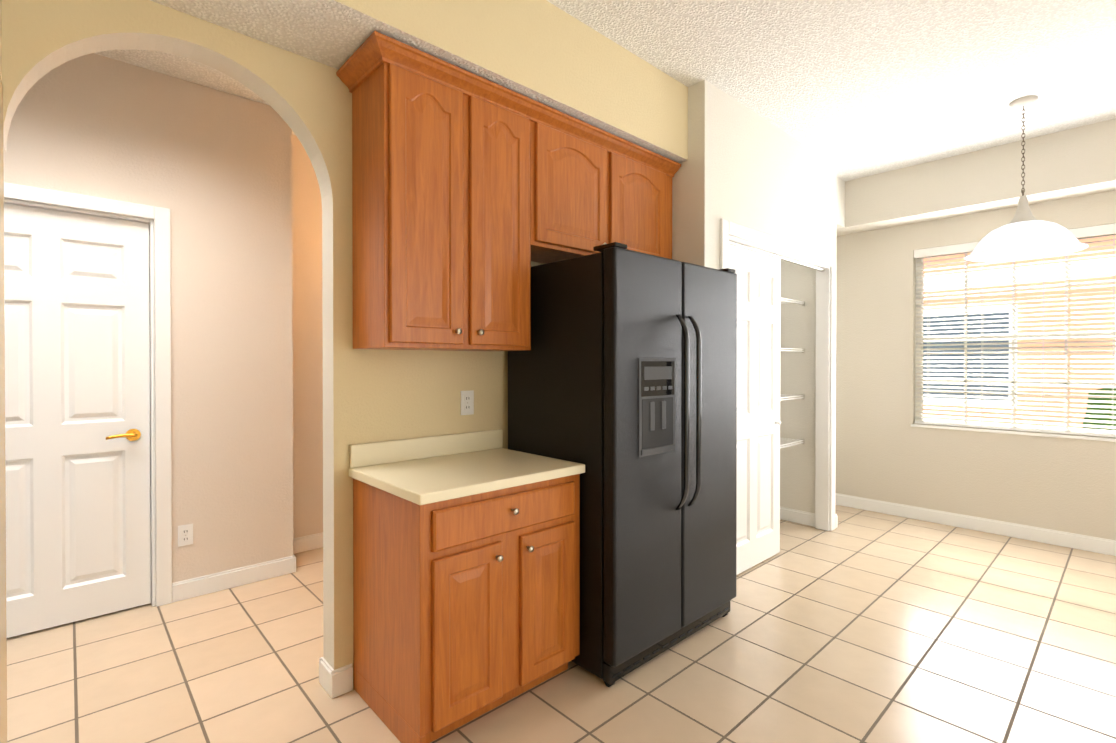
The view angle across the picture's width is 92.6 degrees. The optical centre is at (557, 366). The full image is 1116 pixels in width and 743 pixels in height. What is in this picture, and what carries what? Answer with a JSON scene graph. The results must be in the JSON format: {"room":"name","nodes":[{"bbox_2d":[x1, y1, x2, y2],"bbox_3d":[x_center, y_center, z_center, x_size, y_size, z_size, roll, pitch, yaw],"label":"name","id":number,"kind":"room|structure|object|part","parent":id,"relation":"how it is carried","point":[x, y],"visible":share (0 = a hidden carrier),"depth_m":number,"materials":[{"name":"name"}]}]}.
{"room":"kitchen","nodes":[
{"label":"kitchen","id":0,"kind":"room"},
{"bbox_2d":[0,0,1,79],"bbox_3d":[0.346,-0.124,-0.659,0.120,2.887,5.720,0,0,-43],"label":"wall","id":1,"kind":"structure","parent":0,"point":[1,39],"depth_m":1.36,"materials":[{"name":"beige paint"}]},
{"bbox_2d":[0,76,6,742],"bbox_3d":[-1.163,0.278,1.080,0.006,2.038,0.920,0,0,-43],"label":"door","id":2,"kind":"structure","parent":1,"relation":"in","point":[3,676],"depth_m":1.36,"materials":[{"name":"white wood"}]},
{"bbox_2d":[3,53,322,582],"bbox_3d":[-2.183,-0.147,3.020,5.600,2.887,2.880,0,0,-43],"label":"wall","id":3,"kind":"structure","parent":0,"point":[229,181],"depth_m":3.08,"materials":[{"name":"beige paint"}]},
{"bbox_2d":[4,203,150,637],"bbox_3d":[-2.499,0.259,2.607,0.802,2.056,0.090,0,0,-43],"label":"hall door","id":4,"kind":"structure","parent":3,"relation":"in","point":[77,369],"depth_m":2.69,"materials":[{"name":"white wood"}]},
{"bbox_3d":[-2.275,0.365,2.790,0.145,0.064,0.055,0,0,-43],"label":"hall door handle","id":5,"kind":"part","parent":4,"relation":"part of","materials":[{"name":"gold metal"}]},
{"bbox_2d":[4,182,171,606],"bbox_3d":[-2.521,0.221,2.631,0.980,2.157,0.138,0,0,-43],"label":"door frame","id":6,"kind":"structure","parent":3,"relation":"attached to","point":[160,399],"depth_m":2.88,"materials":[{"name":"white wood"}]},
{"bbox_2d":[178,524,192,546],"bbox_3d":[-2.075,0.941,2.969,0.070,0.114,0.008,0,0,-43],"label":"outlet","id":7,"kind":"object","parent":3,"relation":"attached to","point":[185,534],"visible":1,"depth_m":2.97,"materials":[{"name":"white plastic"}]},
{"bbox_2d":[172,493,1115,698],"bbox_3d":[0.940,1.256,1.200,7.520,0.105,7.400,0,0,-43],"label":"baseboard","id":8,"kind":"structure","parent":3,"relation":"attached to","point":[335,682],"depth_m":3.74,"materials":[{"name":"white wood"}]},
{"bbox_2d":[2,0,545,687],"bbox_3d":[-0.542,-0.143,2.491,2.838,2.887,0.120,0,0,-43],"label":"wall","id":9,"kind":"structure","parent":0,"point":[370,396],"depth_m":2.11,"materials":[{"name":"beige paint"}]},
{"bbox_2d":[352,63,535,350],"bbox_3d":[-0.474,-0.591,2.263,0.686,1.040,0.296,0,0,-43],"label":"upper cabinet","id":10,"kind":"object","parent":9,"relation":"attached to","point":[370,230],"depth_m":2.04,"materials":[{"name":"brown wood"}]},
{"bbox_2d":[461,390,473,414],"bbox_3d":[-0.427,0.172,2.511,0.070,0.114,0.008,0,0,-43],"label":"outlet","id":11,"kind":"object","parent":9,"relation":"attached to","point":[467,402],"visible":1,"depth_m":2.51,"materials":[{"name":"white plastic"}]},
{"bbox_2d":[336,31,681,177],"bbox_3d":[-0.081,-1.129,2.580,1.822,0.060,0.357,0,0,-43],"label":"crown molding","id":12,"kind":"structure","parent":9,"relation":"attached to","point":[374,51],"depth_m":2.15,"materials":[{"name":"brown wood"}]},
{"bbox_2d":[536,152,671,263],"bbox_3d":[0.174,-0.831,2.858,1.074,0.567,0.296,0,0,-43],"label":"upper cabinet","id":13,"kind":"object","parent":9,"relation":"attached to","point":[546,253],"depth_m":2.73,"materials":[{"name":"brown wood"}]},
{"bbox_2d":[150,0,687,162],"bbox_3d":[-0.403,-1.379,2.258,2.738,0.414,0.399,0,0,-43],"label":"soffit","id":14,"kind":"structure","parent":0,"point":[546,52],"depth_m":2.18,"materials":[{"name":"beige paint"}]},
{"bbox_2d":[7,504,1115,742],"bbox_3d":[0.276,1.307,1.405,8.620,0.001,9.000,0,0,-43],"label":"floor","id":15,"kind":"structure","parent":0,"point":[861,626],"depth_m":2.32,"materials":[{"name":"tile"}]},
{"bbox_2d":[348,429,584,742],"bbox_3d":[-0.359,0.808,2.169,0.754,0.988,0.603,0,0,-43],"label":"base cabinet","id":16,"kind":"object","parent":15,"relation":"on","point":[393,555],"depth_m":1.95,"materials":[{"name":"brown wood"}]},
{"bbox_3d":[-0.362,0.378,2.170,0.754,0.128,0.592,0,0,-43],"label":"base cabinet top","id":17,"kind":"part","parent":16,"relation":"part of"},
{"bbox_3d":[-0.174,0.843,1.980,0.650,0.731,0.019,0,0,-43],"label":"base cabinet door","id":18,"kind":"part","parent":16,"relation":"part of","materials":[{"name":"brown wood"}]},
{"bbox_3d":[-0.158,0.611,1.962,0.170,0.181,0.028,0,0,-43],"label":"base cabinet knob","id":19,"kind":"part","parent":16,"relation":"part of","materials":[{"name":"silver metal"}]},
{"bbox_2d":[508,242,736,678],"bbox_3d":[0.357,0.387,2.659,0.954,1.765,0.764,0,0,-43],"label":"fridge","id":20,"kind":"object","parent":15,"relation":"on","point":[556,391],"depth_m":2.30,"materials":[{"name":"black metal"}]},
{"bbox_3d":[0.371,0.360,2.281,0.462,1.672,0.066,0,0,-43],"label":"fridge door","id":21,"kind":"part","parent":20,"relation":"part of","materials":[{"name":"black metal"}]},
{"bbox_3d":[0.428,0.171,2.284,0.255,0.410,0.013,0,0,-43],"label":"fridge panel","id":22,"kind":"part","parent":20,"relation":"part of","materials":[{"name":"black plastic"}]},
{"bbox_3d":[0.529,-0.486,2.467,0.934,0.017,0.123,0,0,-43],"label":"fridge cap","id":23,"kind":"part","parent":20,"relation":"part of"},
{"bbox_2d":[603,601,729,686],"bbox_3d":[0.345,1.250,2.678,0.934,0.098,0.618,0,0,-43],"label":"base grille","id":24,"kind":"object","parent":20,"relation":"attached to","point":[611,675],"visible":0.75,"depth_m":2.36,"materials":[{"name":"black plastic"}]},
{"bbox_3d":[0.585,0.206,2.394,0.126,0.870,0.067,0,0,-43],"label":"fridge handle","id":25,"kind":"part","parent":20,"relation":"part of","materials":[{"name":"black metal"}]},
{"bbox_3d":[0.725,0.358,2.607,0.484,1.672,0.066,0,0,-43],"label":"fridge door","id":26,"kind":"part","parent":20,"relation":"part of","materials":[{"name":"black metal"}]},
{"bbox_2d":[95,0,1115,180],"bbox_3d":[0.276,-1.580,1.387,8.620,0.001,9.000,0,0,-43],"label":"ceiling","id":27,"kind":"structure","parent":0,"point":[853,89],"depth_m":2.80,"materials":[{"name":"white paint"}]},
{"bbox_2d":[836,118,1115,235],"bbox_3d":[4.045,-1.390,2.815,0.738,0.396,5.599,0,0,-43],"label":"beam","id":28,"kind":"structure","parent":27,"relation":"attached to","point":[1072,162],"depth_m":3.92,"materials":[{"name":"beige paint"}]},
{"bbox_2d":[964,95,1087,261],"bbox_3d":[2.791,-1.133,3.197,0.560,0.914,0.560,0,0,-43],"label":"pendant light","id":29,"kind":"object","parent":27,"relation":"hanging from","point":[1023,212],"depth_m":3.16,"materials":[{"name":"white glass"}]},
{"bbox_3d":[2.791,-0.767,3.199,0.560,0.182,0.560,0,0,-43],"label":"pendant light shade","id":30,"kind":"part","parent":29,"relation":"part of","materials":[{"name":"white glass"}]},
{"bbox_2d":[672,80,836,512],"bbox_3d":[1.271,-0.152,3.880,1.912,2.887,0.730,0,0,-43],"label":"wall","id":31,"kind":"structure","parent":0,"point":[743,165],"depth_m":3.57,"materials":[{"name":"beige paint"}]},
{"bbox_2d":[729,244,780,574],"bbox_3d":[1.242,0.273,3.424,0.745,2.018,0.034,0,0,-43],"label":"pantry door","id":32,"kind":"structure","parent":31,"relation":"in","point":[758,412],"depth_m":3.45,"materials":[{"name":"white wood"}]},
{"bbox_2d":[720,219,835,530],"bbox_3d":[1.528,0.220,3.678,1.700,2.145,0.118,0,0,-43],"label":"door frame","id":33,"kind":"structure","parent":31,"relation":"attached to","point":[825,388],"depth_m":4.17,"materials":[{"name":"white wood"}]},
{"bbox_2d":[836,191,1115,539],"bbox_3d":[4.335,-0.148,3.172,0.160,2.887,5.720,0,0,-43],"label":"wall","id":34,"kind":"structure","parent":0,"point":[886,451],"depth_m":4.40,"materials":[{"name":"beige paint"}]},
{"bbox_2d":[911,236,1115,441],"bbox_3d":[3.472,-0.234,4.073,0.150,1.492,1.294,0,0,-43],"label":"window","id":35,"kind":"structure","parent":34,"relation":"in","point":[1012,368],"depth_m":4.11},
{"bbox_2d":[914,223,1115,436],"bbox_3d":[3.455,-0.247,4.057,0.061,1.462,1.266,0,0,-43],"label":"window blinds","id":36,"kind":"object","parent":35,"relation":"attached to","point":[1077,233],"visible":0.83,"depth_m":4.02,"materials":[{"name":"white plastic"}]},
{"label":"outside","id":37,"kind":"structure","parent":0,"visible":0},
{"label":"ground","id":38,"kind":"structure","parent":37,"visible":0},
{"bbox_2d":[923,234,1115,427],"bbox_3d":[11.194,-1.849,10.476,7.000,6.700,21.000,0,0,-43],"label":"house","id":39,"kind":"structure","parent":38,"relation":"on","point":[1032,303],"depth_m":9.36,"materials":[{"name":"paint"}]},
{"bbox_2d":[1082,388,1115,429],"bbox_3d":[7.660,0.615,6.157,2.056,1.824,2.302,0,0,-43],"label":"tree","id":40,"kind":"object","parent":38,"relation":"on","point":[1105,404],"depth_m":6.68,"materials":[{"name":"green plant"}]}
]}

